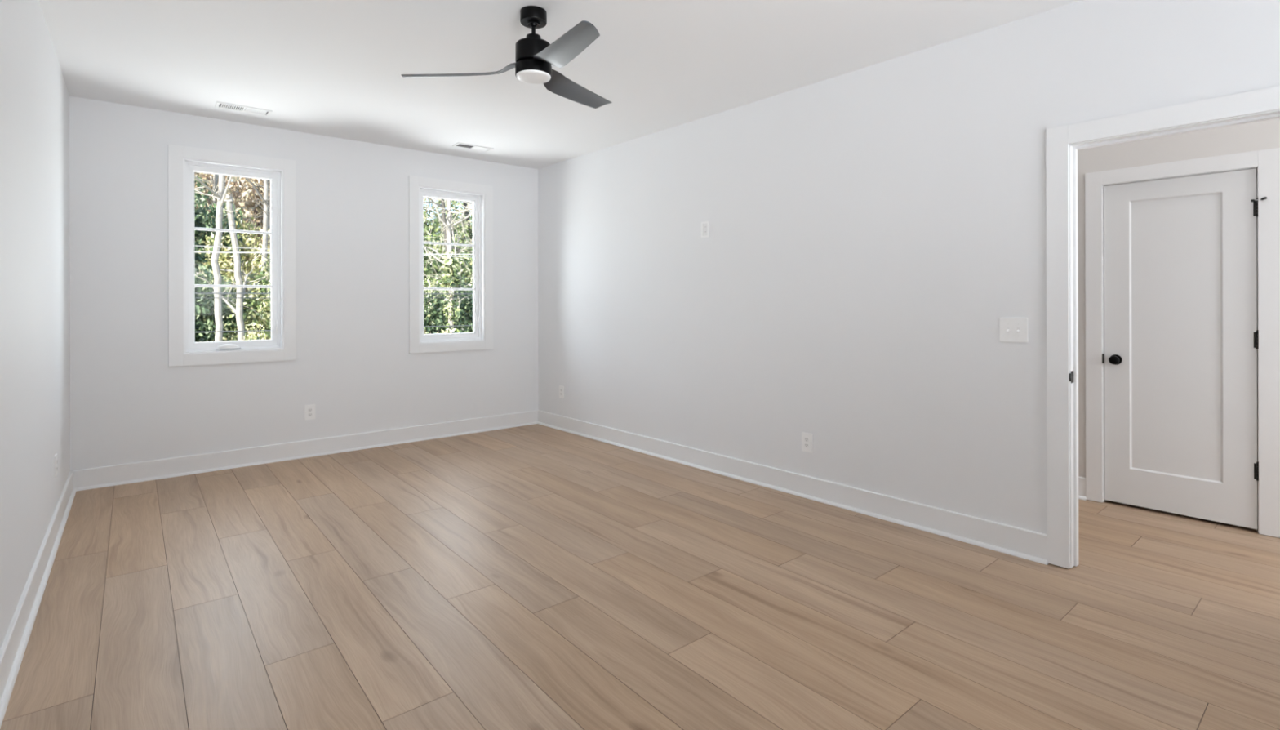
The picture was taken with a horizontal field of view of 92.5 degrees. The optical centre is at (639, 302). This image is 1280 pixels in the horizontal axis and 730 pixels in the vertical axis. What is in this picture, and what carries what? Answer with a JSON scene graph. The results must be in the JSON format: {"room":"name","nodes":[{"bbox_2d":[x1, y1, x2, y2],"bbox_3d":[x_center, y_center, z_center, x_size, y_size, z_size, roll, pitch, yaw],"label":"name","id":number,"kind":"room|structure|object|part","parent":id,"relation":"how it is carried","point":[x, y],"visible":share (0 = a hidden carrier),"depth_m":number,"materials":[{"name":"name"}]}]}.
{"room":"empty bedroom","nodes":[
{"label":"empty bedroom","id":0,"kind":"room"},
{"bbox_2d":[0,0,70,648],"bbox_3d":[-1.619,-0.092,1.314,0.120,2.990,7.489,0,0,-39],"label":"wall","id":1,"kind":"structure","parent":0,"point":[35,193],"depth_m":2.65,"materials":[{"name":"white paint"}]},
{"bbox_2d":[0,471,75,728],"bbox_3d":[-1.589,1.232,1.401,0.031,0.140,7.389,0,0,-39],"label":"baseboard","id":2,"kind":"structure","parent":1,"relation":"attached to","point":[12,650],"depth_m":2.52,"materials":[{"name":"white paint"}]},
{"bbox_2d":[54,453,57,476],"bbox_3d":[-3.294,0.919,3.454,0.008,0.118,0.080,0,0,-40],"label":"wall outlet","id":3,"kind":"object","parent":1,"relation":"attached to","point":[55,455],"visible":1,"depth_m":3.42,"materials":[{"name":"white plastic"}]},
{"bbox_2d":[69,95,538,471],"bbox_3d":[-2.577,-0.090,5.487,4.004,2.990,0.160,0,0,-40],"label":"wall","id":4,"kind":"structure","parent":0,"point":[353,362],"depth_m":5.14,"materials":[{"name":"white paint"}]},
{"bbox_2d":[168,143,296,366],"bbox_3d":[-3.244,-0.352,4.899,0.845,1.665,0.145,0,0,-40],"label":"window","id":5,"kind":"structure","parent":4,"relation":"in","point":[183,161],"depth_m":4.83,"materials":[{"name":"white paint"}]},
{"bbox_3d":[-3.244,0.366,4.847,0.143,0.010,0.015,0,0,-38],"label":"crank handle","id":6,"kind":"part","parent":5,"relation":"part of","materials":[{"name":"metal"}]},
{"bbox_3d":[-3.262,-0.353,4.920,0.598,1.416,0.040,0,0,-40],"label":"sash","id":7,"kind":"part","parent":5,"relation":"part of","materials":[{"name":"white plastic"}]},
{"bbox_3d":[-3.267,-0.353,4.925,0.646,1.464,0.075,0,0,-40],"label":"frame","id":8,"kind":"part","parent":5,"relation":"part of","materials":[{"name":"white plastic"}]},
{"bbox_3d":[-3.009,0.201,5.075,0.013,0.120,0.026,0,0,-40],"label":"lock lever","id":9,"kind":"part","parent":5,"relation":"part of","materials":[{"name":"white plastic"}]},
{"bbox_2d":[71,409,537,491],"bbox_3d":[-2.513,1.235,5.414,3.704,0.140,0.031,0,0,-40],"label":"baseboard","id":10,"kind":"structure","parent":4,"relation":"attached to","point":[136,472],"depth_m":5.04,"materials":[{"name":"white paint"}]},
{"bbox_2d":[304,404,315,420],"bbox_3d":[-2.798,0.931,5.192,0.080,0.125,0.008,0,0,-40],"label":"wall outlet","id":11,"kind":"object","parent":4,"relation":"attached to","point":[309,410],"visible":1,"depth_m":5.19,"materials":[{"name":"white plastic"}]},
{"bbox_2d":[408,175,493,353],"bbox_3d":[-1.872,-0.355,6.036,0.845,1.665,0.145,0,0,-40],"label":"window","id":12,"kind":"structure","parent":4,"relation":"in","point":[481,196],"depth_m":6.04,"materials":[{"name":"white paint"}]},
{"bbox_3d":[-1.889,-0.356,6.057,0.598,1.416,0.040,0,0,-40],"label":"sash","id":13,"kind":"part","parent":12,"relation":"part of","materials":[{"name":"white plastic"}]},
{"bbox_3d":[-1.894,-0.356,6.063,0.646,1.464,0.075,0,0,-40],"label":"frame","id":14,"kind":"part","parent":12,"relation":"part of","materials":[{"name":"white plastic"}]},
{"bbox_2d":[39,0,1081,168],"bbox_3d":[-0.141,-1.501,2.607,4.024,0.120,7.589,0,0,-40],"label":"ceiling","id":15,"kind":"structure","parent":0,"point":[327,68],"depth_m":3.59,"materials":[{"name":"white paint"}]},
{"bbox_2d":[214,101,272,115],"bbox_3d":[-2.932,-1.431,4.532,0.345,0.007,0.145,0,0,-40],"label":"ceiling vent","id":16,"kind":"object","parent":15,"relation":"in","point":[219,104],"visible":1,"depth_m":4.52,"materials":[{"name":"metal"}]},
{"bbox_2d":[452,142,493,151],"bbox_3d":[-1.543,-1.434,5.662,0.345,0.007,0.145,0,0,-40],"label":"ceiling vent","id":17,"kind":"object","parent":15,"relation":"in","point":[457,144],"visible":1,"depth_m":5.65,"materials":[{"name":"metal"}]},
{"bbox_2d":[400,5,612,108],"bbox_3d":[-0.421,-1.269,2.994,1.152,0.343,1.100,0,0,-40],"label":"ceiling fan","id":18,"kind":"object","parent":15,"relation":"hanging from","point":[535,55],"visible":1,"depth_m":2.97,"materials":[{"name":"black metal"}]},
{"bbox_3d":[-0.880,-1.139,3.029,0.615,0.084,0.123,0,0,-1],"label":"blade","id":19,"kind":"part","parent":18,"relation":"part of","materials":[{"name":"grey plastic"}]},
{"bbox_3d":[-0.347,-1.140,2.730,0.123,0.085,0.615,0,0,-31],"label":"blade","id":20,"kind":"part","parent":18,"relation":"part of","materials":[{"name":"grey plastic"}]},
{"bbox_3d":[-0.355,-1.153,3.341,0.123,0.066,0.615,0,0,29],"label":"blade","id":21,"kind":"part","parent":18,"relation":"part of","materials":[{"name":"grey plastic"}]},
{"bbox_2d":[0,423,1279,729],"bbox_3d":[0.404,1.308,3.033,5.487,0.020,7.459,0,0,-40],"label":"floor","id":22,"kind":"structure","parent":0,"point":[536,576],"depth_m":2.56,"materials":[{"name":"brown wood"}]},
{"bbox_2d":[537,0,1279,534],"bbox_3d":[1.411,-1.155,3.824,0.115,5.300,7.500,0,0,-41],"label":"wall","id":23,"kind":"structure","parent":0,"point":[873,229],"depth_m":3.77,"materials":[{"name":"white paint"}]},
{"bbox_2d":[559,385,564,398],"bbox_3d":[-0.803,0.917,6.264,0.008,0.125,0.080,0,0,-41],"label":"wall outlet","id":24,"kind":"object","parent":23,"relation":"attached to","point":[561,388],"visible":1,"depth_m":6.26,"materials":[{"name":"white plastic"}]},
{"bbox_2d":[701,221,709,237],"bbox_3d":[0.508,-0.567,4.763,0.009,0.122,0.080,0,0,-41],"label":"wall outlet","id":25,"kind":"object","parent":23,"relation":"attached to","point":[704,225],"visible":1,"depth_m":4.76,"materials":[{"name":"white plastic"}]},
{"bbox_3d":[0.510,-0.567,4.765,0.002,0.094,0.052,0,0,-41],"label":"plate","id":26,"kind":"part","parent":25,"relation":"part of","materials":[{"name":"white plastic"}]},
{"bbox_2d":[537,409,1048,564],"bbox_3d":[0.454,1.228,4.812,0.031,0.140,4.745,0,0,-41],"label":"baseboard","id":27,"kind":"structure","parent":23,"relation":"attached to","point":[1019,542],"depth_m":3.89,"materials":[{"name":"white paint"}]},
{"bbox_2d":[801,431,812,453],"bbox_3d":[1.112,0.932,4.077,0.008,0.125,0.080,0,0,-41],"label":"wall outlet","id":28,"kind":"object","parent":23,"relation":"attached to","point":[806,438],"visible":1,"depth_m":4.07,"materials":[{"name":"white plastic"}]},
{"bbox_2d":[1000,317,1027,342],"bbox_3d":[1.918,0.142,3.146,0.020,0.124,0.127,0,0,-41],"label":"light switch","id":29,"kind":"object","parent":23,"relation":"attached to","point":[1011,329],"visible":1,"depth_m":3.15,"materials":[{"name":"white plastic"}]},
{"bbox_2d":[1045,85,1279,568],"bbox_3d":[2.399,0.215,2.699,0.151,2.148,1.006,0,0,-41],"label":"door frame","id":30,"kind":"structure","parent":23,"relation":"attached to","point":[1063,143],"depth_m":2.97,"materials":[{"name":"white paint"}]},
{"bbox_3d":[2.099,0.363,2.977,0.050,0.058,0.005,0,0,-40],"label":"strike plate","id":31,"kind":"part","parent":30,"relation":"part of","materials":[{"name":"black metal"}]},
{"bbox_2d":[1077,117,1279,477],"bbox_3d":[3.482,-1.160,3.510,0.170,5.300,4.300,0,0,-41],"label":"wall","id":32,"kind":"structure","parent":0,"point":[1265,134],"depth_m":3.79,"materials":[{"name":"white paint"}]},
{"bbox_2d":[1078,476,1086,500],"bbox_3d":[2.459,1.223,4.534,0.031,0.140,1.404,0,0,-41],"label":"baseboard","id":33,"kind":"structure","parent":32,"relation":"attached to","point":[1082,481],"depth_m":4.02,"materials":[{"name":"white paint"}]},
{"bbox_3d":[2.454,1.284,4.529,0.017,0.019,1.404,0,0,-41],"label":"shoe moulding","id":34,"kind":"part","parent":33,"relation":"part of","materials":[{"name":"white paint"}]},
{"bbox_2d":[1084,147,1279,537],"bbox_3d":[3.241,0.222,3.702,0.176,2.134,0.885,0,0,-41],"label":"door","id":35,"kind":"structure","parent":32,"relation":"in","point":[1183,416],"depth_m":3.65,"materials":[{"name":"white paint"}]},
{"bbox_3d":[2.984,0.360,3.943,0.024,0.062,0.007,0,0,-41],"label":"strike plate","id":36,"kind":"part","parent":35,"relation":"part of","materials":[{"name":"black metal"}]},
{"bbox_3d":[3.009,0.364,3.882,0.064,0.065,0.065,0,0,-40],"label":"knob","id":37,"kind":"part","parent":35,"relation":"part of","materials":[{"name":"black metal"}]},
{"label":"outside","id":38,"kind":"structure","parent":0,"visible":0},
{"bbox_2d":[194,171,472,342],"bbox_3d":[-10.183,-2.546,24.815,44.000,10.134,38.000,0,0,-40],"label":"trees","id":39,"kind":"object","parent":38,"point":[433,314],"visible":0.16,"depth_m":14.09,"materials":[{"name":"green plant"}]},
{"bbox_2d":[194,171,208,341],"bbox_3d":[-8.099,-1.347,11.508,2.305,6.362,3.102,0,0,-40],"label":"tree","id":40,"kind":"object","parent":39,"relation":"on","point":[198,258],"visible":0.09,"depth_m":11.29,"materials":[{"name":"green plant"}]},
{"bbox_2d":[194,174,232,341],"bbox_3d":[-7.174,-1.705,9.841,2.410,7.135,2.359,0,0,-40],"label":"tree","id":41,"kind":"object","parent":39,"relation":"on","point":[221,194],"visible":0.18,"depth_m":9.89,"materials":[{"name":"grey plant"}]},
{"bbox_2d":[195,171,259,222],"bbox_3d":[-11.297,-4.048,17.068,2.125,9.072,2.006,0,0,17],"label":"tree","id":42,"kind":"object","parent":39,"relation":"on","point":[215,178],"visible":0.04,"depth_m":16.86,"materials":[{"name":"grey plant"}]},
{"bbox_2d":[194,175,271,340],"bbox_3d":[-7.411,-0.403,11.001,1.656,4.514,1.437,0,0,-40],"label":"tree","id":43,"kind":"object","parent":39,"relation":"on","point":[238,311],"visible":0.6,"depth_m":10.89,"materials":[{"name":"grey plant"}]},
{"bbox_2d":[200,335,265,342],"bbox_3d":[-5.940,1.094,8.351,1.305,1.819,1.867,0,0,33],"label":"shrub","id":44,"kind":"object","parent":39,"relation":"on","point":[257,338],"visible":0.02,"depth_m":8.79,"materials":[{"name":"green plant"}]},
{"bbox_2d":[195,179,271,333],"bbox_3d":[-8.057,-1.813,13.133,2.364,6.472,3.253,0,0,14],"label":"tree","id":45,"kind":"object","parent":39,"relation":"on","point":[265,227],"visible":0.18,"depth_m":12.89,"materials":[{"name":"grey plant"}]},
{"bbox_2d":[231,177,271,268],"bbox_3d":[-9.894,-3.183,16.095,2.137,8.120,2.106,0,0,2],"label":"tree","id":46,"kind":"object","parent":39,"relation":"on","point":[256,184],"visible":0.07,"depth_m":15.96,"materials":[{"name":"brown plant"}]},
{"bbox_2d":[240,323,271,340],"bbox_3d":[-6.304,1.230,10.511,0.880,1.801,0.954,0,0,26],"label":"shrub","id":47,"kind":"object","parent":39,"relation":"on","point":[260,335],"visible":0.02,"depth_m":10.31,"materials":[{"name":"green plant"}]},
{"bbox_2d":[244,177,270,219],"bbox_3d":[-5.772,-0.414,9.361,0.972,5.265,1.560,0,0,-3],"label":"tree","id":48,"kind":"object","parent":39,"relation":"on","point":[246,178],"visible":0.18,"depth_m":9.43,"materials":[{"name":"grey plant"}]},
{"bbox_2d":[423,196,472,333],"bbox_3d":[-3.869,-1.813,12.280,3.640,7.110,3.186,0,0,-40],"label":"tree","id":49,"kind":"object","parent":39,"relation":"on","point":[450,278],"visible":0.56,"depth_m":12.37,"materials":[{"name":"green plant"}]},
{"bbox_2d":[423,198,472,328],"bbox_3d":[-4.688,-1.650,13.910,3.640,7.032,2.575,0,0,-40],"label":"tree","id":50,"kind":"object","parent":39,"relation":"on","point":[442,203],"visible":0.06,"depth_m":14.35,"materials":[{"name":"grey plant"}]},
{"bbox_2d":[423,201,472,236],"bbox_3d":[-7.137,-4.354,22.627,2.027,8.980,2.700,0,0,34],"label":"tree","id":51,"kind":"object","parent":39,"relation":"on","point":[440,231],"visible":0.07,"depth_m":22.51,"materials":[{"name":"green plant"}]},
{"bbox_2d":[441,199,469,323],"bbox_3d":[-5.673,-3.296,17.930,2.633,8.764,2.003,0,0,-40],"label":"tree","id":52,"kind":"object","parent":39,"relation":"on","point":[446,199],"visible":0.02,"depth_m":17.95,"materials":[{"name":"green plant"}]},
{"bbox_2d":[444,199,472,253],"bbox_3d":[-6.046,-3.802,24.011,3.621,8.824,2.018,0,0,-40],"label":"tree","id":53,"kind":"object","parent":39,"relation":"on","point":[465,204],"visible":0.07,"depth_m":23.65,"materials":[{"name":"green plant"}]},
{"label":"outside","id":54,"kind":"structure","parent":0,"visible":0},
{"bbox_2d":[194,251,472,254],"bbox_3d":[-3.820,-0.727,8.525,13.001,0.544,0.013,0,0,-40],"label":"overhead cable","id":55,"kind":"object","parent":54,"point":[194,251],"visible":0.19,"depth_m":7.59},
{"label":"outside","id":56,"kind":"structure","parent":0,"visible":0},
{"bbox_2d":[194,244,466,257],"bbox_3d":[-3.948,-0.743,8.679,13.000,0.106,0.007,0,0,-40],"label":"overhead cable","id":57,"kind":"object","parent":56,"point":[194,245],"visible":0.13,"depth_m":7.82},
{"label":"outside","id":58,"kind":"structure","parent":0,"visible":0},
{"bbox_2d":[195,292,472,293],"bbox_3d":[-3.819,-0.163,8.525,13.000,0.114,0.015,0,0,-40],"label":"overhead cable","id":59,"kind":"object","parent":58,"point":[195,292],"visible":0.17,"depth_m":7.59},
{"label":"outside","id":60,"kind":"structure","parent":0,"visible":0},
{"bbox_2d":[195,297,472,297],"bbox_3d":[-3.850,-0.094,8.563,13.000,0.086,0.009,0,0,-40],"label":"overhead cable","id":61,"kind":"object","parent":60,"point":[195,297],"visible":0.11,"depth_m":8.37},
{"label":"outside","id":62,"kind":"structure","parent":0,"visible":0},
{"bbox_2d":[195,324,472,332],"bbox_3d":[-3.817,0.335,8.525,13.000,0.065,0.011,0,0,-40],"label":"overhead cable","id":63,"kind":"object","parent":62,"point":[459,325],"visible":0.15,"depth_m":7.67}
]}

